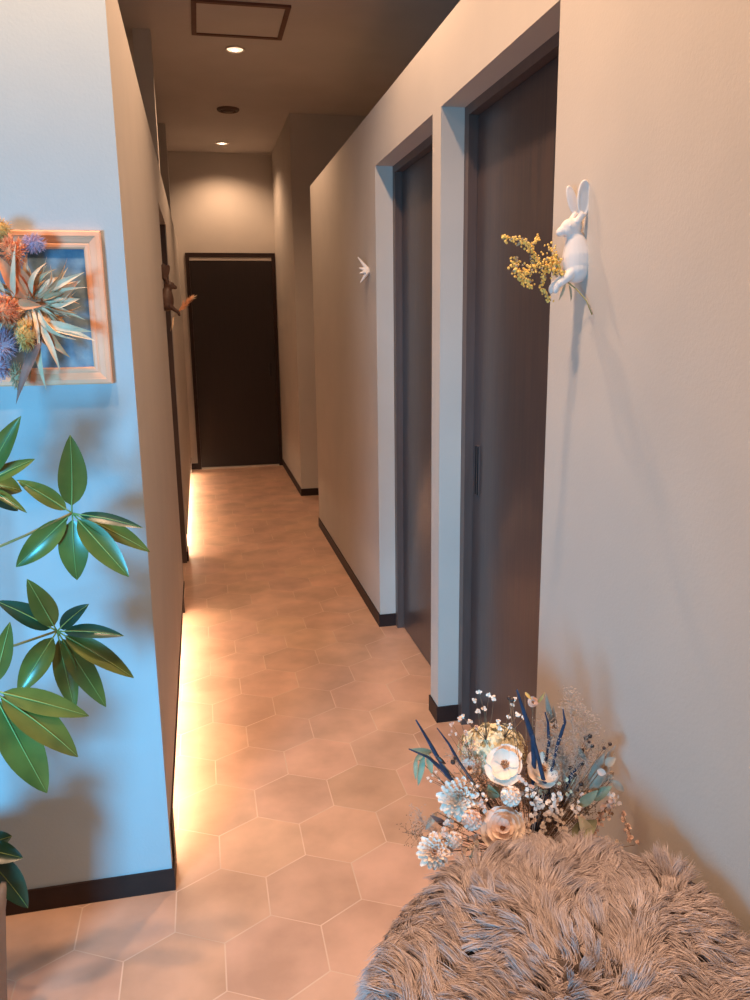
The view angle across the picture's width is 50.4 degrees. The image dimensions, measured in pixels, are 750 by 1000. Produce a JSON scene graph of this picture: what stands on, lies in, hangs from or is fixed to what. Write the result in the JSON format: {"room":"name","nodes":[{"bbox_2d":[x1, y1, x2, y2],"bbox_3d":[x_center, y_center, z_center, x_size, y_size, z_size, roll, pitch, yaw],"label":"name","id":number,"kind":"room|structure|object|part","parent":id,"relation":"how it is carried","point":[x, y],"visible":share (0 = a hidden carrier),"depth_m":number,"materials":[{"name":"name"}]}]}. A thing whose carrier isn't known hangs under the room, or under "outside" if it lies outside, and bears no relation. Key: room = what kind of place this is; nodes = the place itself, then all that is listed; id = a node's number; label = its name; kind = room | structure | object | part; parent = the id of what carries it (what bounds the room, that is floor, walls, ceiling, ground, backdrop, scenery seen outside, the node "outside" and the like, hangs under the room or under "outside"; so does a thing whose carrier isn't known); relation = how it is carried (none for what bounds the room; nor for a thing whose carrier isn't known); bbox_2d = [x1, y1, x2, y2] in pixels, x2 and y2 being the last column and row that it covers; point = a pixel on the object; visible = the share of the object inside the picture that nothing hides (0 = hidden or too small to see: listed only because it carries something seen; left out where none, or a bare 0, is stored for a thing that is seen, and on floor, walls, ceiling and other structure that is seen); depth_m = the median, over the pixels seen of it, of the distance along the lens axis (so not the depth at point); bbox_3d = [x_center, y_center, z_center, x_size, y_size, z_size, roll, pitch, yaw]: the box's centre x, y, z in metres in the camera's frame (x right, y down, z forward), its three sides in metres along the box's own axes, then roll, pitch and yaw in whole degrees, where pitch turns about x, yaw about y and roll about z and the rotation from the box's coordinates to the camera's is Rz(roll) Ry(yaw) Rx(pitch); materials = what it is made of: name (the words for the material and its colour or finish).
{"room":"hallway","nodes":[
{"label":"hallway","id":0,"kind":"room"},
{"bbox_2d":[0,0,171,889],"bbox_3d":[-1.754,-0.008,1.661,2.451,2.235,0.113,-3,13,-12],"label":"wall","id":1,"kind":"structure","parent":0,"point":[103,812],"depth_m":1.84,"materials":[{"name":"paint"}]},
{"bbox_2d":[0,230,112,386],"bbox_3d":[-0.758,-0.412,1.725,0.340,0.327,0.016,-3,13,-12],"label":"picture frame","id":2,"kind":"object","parent":1,"relation":"attached to","point":[88,361],"visible":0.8,"depth_m":1.75,"materials":[{"name":"brown wood"}]},
{"bbox_2d":[0,217,94,402],"bbox_3d":[-0.723,-0.393,1.665,0.256,0.380,0.077,-3,13,-10],"label":"flower wreath","id":3,"kind":"object","parent":2,"relation":"attached to","point":[21,284],"visible":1,"depth_m":1.67,"materials":[{"name":"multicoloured plant"}]},
{"bbox_2d":[6,808,176,915],"bbox_3d":[-1.738,1.003,1.884,2.457,0.165,0.119,-3,13,-12],"label":"baseboard","id":4,"kind":"structure","parent":1,"relation":"attached to","point":[125,886],"depth_m":2.05,"materials":[{"name":"black wood"}]},
{"bbox_2d":[132,28,159,168],"bbox_3d":[-1.299,-2.217,4.546,0.096,0.813,0.120,-3,13,-12],"label":"pier","id":5,"kind":"object","parent":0,"point":[142,42],"visible":0.57,"depth_m":4.45,"materials":[{"name":"paint"}]},
{"bbox_2d":[109,0,191,804],"bbox_3d":[-1.291,-1.140,4.851,0.115,3.048,6.255,-3,13,-12],"label":"wall","id":6,"kind":"structure","parent":0,"point":[136,143],"depth_m":2.59,"materials":[{"name":"paint"}]},
{"bbox_2d":[161,264,180,315],"bbox_3d":[-0.944,-0.960,3.644,0.094,0.234,0.061,-3,13,-12],"label":"ornament","id":7,"kind":"object","parent":6,"relation":"attached to","point":[168,299],"visible":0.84,"depth_m":3.63,"materials":[{"name":"brown metal"}]},
{"bbox_2d":[170,294,197,330],"bbox_3d":[-0.882,-0.863,3.680,0.134,0.165,0.031,-3,13,-12],"label":"plume","id":8,"kind":"object","parent":7,"relation":"attached to","point":[188,300],"visible":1,"depth_m":3.67,"materials":[{"name":"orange plant"}]},
{"bbox_2d":[187,463,190,532],"bbox_3d":[-1.529,-0.101,6.529,0.024,0.015,2.987,-3,13,-12],"label":"trim","id":9,"kind":"structure","parent":6,"relation":"attached to","point":[190,463],"depth_m":5.98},
{"bbox_2d":[155,153,165,224],"bbox_3d":[-1.161,-1.587,4.100,0.115,0.227,0.922,-3,13,-12],"label":"lintel","id":10,"kind":"object","parent":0,"point":[160,191],"visible":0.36,"depth_m":4.09,"materials":[{"name":"paint"}]},
{"bbox_2d":[160,224,186,562],"bbox_3d":[-1.146,-0.495,4.339,0.106,2.008,0.915,-3,13,-12],"label":"door","id":11,"kind":"structure","parent":10,"relation":"attached to","point":[162,226],"depth_m":4.77,"materials":[{"name":"black wood"}]},
{"bbox_2d":[159,151,282,466],"bbox_3d":[-2.650,-1.769,7.750,3.386,3.048,0.120,-3,13,-12],"label":"wall","id":12,"kind":"structure","parent":0,"point":[221,202],"depth_m":7.72,"materials":[{"name":"paint"}]},
{"bbox_2d":[192,463,197,469],"bbox_3d":[-1.842,-0.345,8.177,0.074,0.062,0.006,-3,13,-12],"label":"baseboard","id":13,"kind":"structure","parent":12,"relation":"attached to","point":[194,465],"depth_m":8.17,"materials":[{"name":"black wood"}]},
{"bbox_2d":[185,253,282,469],"bbox_3d":[-1.404,-1.379,8.039,0.865,2.130,0.020,-3,13,-12],"label":"door","id":14,"kind":"structure","parent":12,"relation":"in","point":[234,338],"depth_m":8.02,"materials":[{"name":"wood"}]},
{"bbox_3d":[-1.417,-2.363,7.822,0.793,0.030,0.014,-3,13,-12],"label":"rail","id":15,"kind":"part","parent":14,"relation":"part of","materials":[{"name":"metal"}]},
{"bbox_3d":[-1.391,-0.347,8.270,0.793,0.016,0.018,-3,13,-12],"label":"sill","id":16,"kind":"part","parent":14,"relation":"part of","materials":[{"name":"metal"}]},
{"bbox_3d":[-1.065,-1.335,8.121,0.025,0.140,0.006,-3,13,-12],"label":"handle","id":17,"kind":"part","parent":14,"relation":"part of","materials":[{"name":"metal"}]},
{"bbox_2d":[6,465,529,999],"bbox_3d":[-0.411,0.784,3.174,5.600,0.001,10.703,-3,13,-12],"label":"floor","id":18,"kind":"structure","parent":0,"point":[295,783],"depth_m":2.54,"materials":[{"name":"tile"}]},
{"bbox_2d":[0,416,149,999],"bbox_3d":[-0.759,0.495,1.528,0.630,1.289,0.344,-2,13,-4],"label":"plant","id":19,"kind":"object","parent":18,"relation":"on","point":[30,721],"visible":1,"depth_m":1.58,"materials":[{"name":"green plant"}]},
{"bbox_3d":[-0.910,0.964,1.634,0.316,0.330,0.316,-3,13,-12],"label":"pot","id":20,"kind":"part","parent":19,"relation":"part of","materials":[{"name":"grey ceramic"}]},
{"bbox_3d":[0.288,0.947,1.171,0.481,0.537,0.555,2,13,12],"label":"round stool","id":21,"kind":"object","parent":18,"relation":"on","visible":0},
{"bbox_2d":[353,828,749,999],"bbox_3d":[0.285,0.687,1.113,0.558,0.100,0.613,-3,13,-12],"label":"fur throw","id":22,"kind":"object","parent":21,"relation":"on","point":[531,918],"visible":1,"depth_m":1.17,"materials":[{"name":"brown fur"}]},
{"bbox_3d":[0.318,0.924,1.678,0.170,0.360,0.170,-3,13,-12],"label":"vase","id":23,"kind":"object","parent":18,"relation":"on","visible":0},
{"bbox_2d":[399,686,639,869],"bbox_3d":[0.264,0.536,1.550,0.462,0.445,0.232,-4,13,-16],"label":"dried flower arrangement","id":24,"kind":"object","parent":23,"relation":"in","point":[495,751],"visible":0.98,"depth_m":1.50,"materials":[{"name":"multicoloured plant"}]},
{"bbox_3d":[0.109,0.640,1.456,0.068,0.050,0.050,-3,13,-12],"label":"layered flower","id":25,"kind":"part","parent":24,"relation":"part of","materials":[{"name":"beige plant"}]},
{"bbox_3d":[0.146,0.622,1.458,0.031,0.031,0.031,-3,13,-12],"label":"ball flower","id":26,"kind":"part","parent":24,"relation":"part of","materials":[{"name":"beige plant"}]},
{"bbox_3d":[0.155,0.557,1.485,0.075,0.072,0.055,-3,13,-12],"label":"layered flower","id":27,"kind":"part","parent":24,"relation":"part of","materials":[{"name":"beige plant"}]},
{"bbox_3d":[0.185,0.522,1.548,0.043,0.036,0.029,-3,13,-12],"label":"open flower","id":28,"kind":"part","parent":24,"relation":"part of","materials":[{"name":"beige plant"}]},
{"bbox_3d":[0.177,0.585,1.456,0.038,0.038,0.038,-3,13,-12],"label":"ball flower","id":29,"kind":"part","parent":24,"relation":"part of","materials":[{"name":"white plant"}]},
{"bbox_3d":[0.235,0.603,1.467,0.080,0.061,0.066,-3,13,-12],"label":"open flower","id":30,"kind":"part","parent":24,"relation":"part of","materials":[{"name":"beige plant"}]},
{"bbox_3d":[0.242,0.495,1.492,0.070,0.055,0.061,-3,13,-12],"label":"open flower","id":31,"kind":"part","parent":24,"relation":"part of","materials":[{"name":"white plant"}]},
{"bbox_3d":[0.243,0.496,1.493,0.016,0.014,0.013,3,13,16],"label":"flower","id":32,"kind":"part","parent":24,"relation":"part of","materials":[{"name":"brown plant"}]},
{"bbox_3d":[0.251,0.546,1.469,0.039,0.039,0.039,-3,13,-12],"label":"ball flower","id":33,"kind":"part","parent":24,"relation":"part of","materials":[{"name":"beige plant"}]},
{"bbox_3d":[0.279,0.550,1.535,0.092,0.422,0.090,-3,13,-12],"label":"stem","id":34,"kind":"part","parent":24,"relation":"part of","materials":[{"name":"white plant"}]},
{"bbox_3d":[0.281,0.550,1.527,0.093,0.426,0.106,-3,13,-12],"label":"stem","id":35,"kind":"part","parent":24,"relation":"part of","materials":[{"name":"white plant"}]},
{"bbox_3d":[0.301,0.554,1.571,0.002,0.399,0.048,9,16,37],"label":"stem","id":36,"kind":"part","parent":24,"relation":"part of","materials":[{"name":"plant"}]},
{"bbox_3d":[0.300,0.384,1.516,0.018,0.019,0.014,-3,13,-12],"label":"open flower","id":37,"kind":"part","parent":24,"relation":"part of","materials":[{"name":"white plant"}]},
{"bbox_3d":[0.321,0.513,1.527,0.067,0.056,0.056,-3,13,-12],"label":"open flower","id":38,"kind":"part","parent":24,"relation":"part of","materials":[{"name":"white plant"}]},
{"bbox_3d":[0.355,0.615,1.560,0.062,0.284,0.101,-3,13,-12],"label":"stem","id":39,"kind":"part","parent":24,"relation":"part of","materials":[{"name":"white plant"}]},
{"bbox_3d":[0.367,0.626,1.565,0.085,0.260,0.101,-3,13,-12],"label":"stem","id":40,"kind":"part","parent":24,"relation":"part of","materials":[{"name":"white plant"}]},
{"bbox_3d":[0.375,0.621,1.566,0.101,0.268,0.101,-3,13,-12],"label":"stem","id":41,"kind":"part","parent":24,"relation":"part of","materials":[{"name":"plant"}]},
{"bbox_2d":[117,0,459,153],"bbox_3d":[-0.458,-2.249,2.541,5.600,0.100,10.790,-3,13,-12],"label":"ceiling","id":42,"kind":"structure","parent":0,"point":[332,57],"depth_m":5.04,"materials":[{"name":"paint"}]},
{"bbox_2d":[215,142,228,144],"bbox_3d":[-1.382,-3.220,7.202,0.120,0.009,0.120,-3,13,-12],"label":"recessed light","id":43,"kind":"object","parent":42,"relation":"in","point":[217,143],"visible":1,"depth_m":7.20,"materials":[{"name":"white glass"}]},
{"bbox_2d":[217,106,238,113],"bbox_3d":[-1.118,-2.964,6.067,0.170,0.022,0.170,-3,13,-12],"label":"ceiling vent","id":44,"kind":"object","parent":42,"relation":"in","point":[222,109],"visible":1,"depth_m":6.03,"materials":[{"name":"brown metal"}]},
{"bbox_2d":[225,46,244,53],"bbox_3d":[-0.833,-2.679,4.745,0.120,0.009,0.120,-3,13,-12],"label":"recessed light","id":45,"kind":"object","parent":42,"relation":"in","point":[231,49],"visible":1,"depth_m":4.74,"materials":[{"name":"white glass"}]},
{"bbox_2d":[227,47,242,51],"bbox_3d":[-0.833,-2.682,4.744,0.092,0.002,0.092,-3,13,-12],"label":"diffuser","id":46,"kind":"object","parent":45,"relation":"attached to","point":[229,49],"depth_m":4.74,"materials":[{"name":"white"}]},
{"bbox_2d":[191,0,290,40],"bbox_3d":[-0.730,-2.578,4.289,0.504,0.012,0.500,-3,13,-12],"label":"ceiling hatch","id":47,"kind":"object","parent":42,"relation":"attached to","point":[215,18],"visible":1,"depth_m":4.27,"materials":[{"name":"paint"}]},
{"bbox_2d":[271,113,365,488],"bbox_3d":[0.266,-1.752,7.511,2.214,3.048,1.578,-3,13,-12],"label":"wall","id":48,"kind":"structure","parent":0,"point":[305,145],"depth_m":6.64,"materials":[{"name":"paint"}]},
{"bbox_2d":[283,460,318,495],"bbox_3d":[0.233,-0.291,7.822,2.120,0.062,1.584,-3,13,-12],"label":"baseboard","id":49,"kind":"structure","parent":48,"relation":"attached to","point":[310,491],"depth_m":6.88,"materials":[{"name":"black wood"}]},
{"bbox_2d":[310,0,749,939],"bbox_3d":[0.558,-0.119,1.785,0.266,2.343,8.022,-3,13,-12],"label":"wall","id":50,"kind":"structure","parent":0,"point":[644,612],"depth_m":1.55,"materials":[{"name":"paint"}]},
{"bbox_2d":[318,517,395,626],"bbox_3d":[-0.064,0.366,4.888,0.272,0.062,2.052,-3,13,-12],"label":"baseboard","id":51,"kind":"structure","parent":50,"relation":"attached to","point":[383,620],"depth_m":4.33,"materials":[{"name":"black wood"}]},
{"bbox_2d":[357,257,369,282],"bbox_3d":[-0.047,-1.061,3.674,0.054,0.115,0.054,8,15,33],"label":"star ornament","id":52,"kind":"object","parent":50,"relation":"attached to","point":[365,270],"visible":0.99,"depth_m":3.67,"materials":[{"name":"white paint"}]},
{"bbox_2d":[393,134,432,665],"bbox_3d":[0.207,-0.324,3.263,0.050,2.108,0.886,-3,13,-12],"label":"door","id":53,"kind":"structure","parent":50,"relation":"in","point":[412,175],"depth_m":3.45,"materials":[{"name":"laminate"}]},
{"bbox_2d":[429,695,458,722],"bbox_3d":[0.258,0.781,3.004,0.084,0.062,0.107,-3,13,-12],"label":"baseboard","id":54,"kind":"structure","parent":50,"relation":"attached to","point":[448,713],"depth_m":2.96,"materials":[{"name":"black wood"}]},
{"bbox_2d":[458,30,559,809],"bbox_3d":[0.412,-0.120,2.338,0.050,2.108,0.864,-3,13,-12],"label":"door","id":55,"kind":"structure","parent":50,"relation":"in","point":[510,135],"depth_m":2.41,"materials":[{"name":"laminate"}]},
{"bbox_3d":[0.345,-0.099,2.678,0.004,0.170,0.024,-3,13,-12],"label":"recessed handle plate","id":56,"kind":"part","parent":55,"relation":"part of","materials":[{"name":"black metal"}]},
{"bbox_2d":[548,180,589,293],"bbox_3d":[0.405,-0.536,1.632,0.088,0.221,0.057,-3,13,-12],"label":"ornament","id":57,"kind":"object","parent":50,"relation":"attached to","point":[575,251],"visible":0.94,"depth_m":1.62,"materials":[{"name":"white ceramic"}]},
{"bbox_2d":[501,233,591,314],"bbox_3d":[0.348,-0.461,1.633,0.185,0.163,0.072,0,13,4],"label":"sprig","id":58,"kind":"object","parent":57,"relation":"attached to","point":[554,262],"visible":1,"depth_m":1.62,"materials":[{"name":"yellow plant"}]},
{"bbox_3d":[-0.827,0.714,3.141,0.111,0.160,2.016,-3,13,-12],"label":"wall","id":59,"kind":"structure","parent":0,"visible":0},
{"bbox_2d":[171,582,184,807],"bbox_3d":[-0.777,0.636,3.135,0.024,0.015,2.016,-3,13,-12],"label":"led strip light","id":60,"kind":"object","parent":59,"relation":"attached to","point":[172,795],"depth_m":2.72,"materials":[{"name":"white plastic"}]}
]}

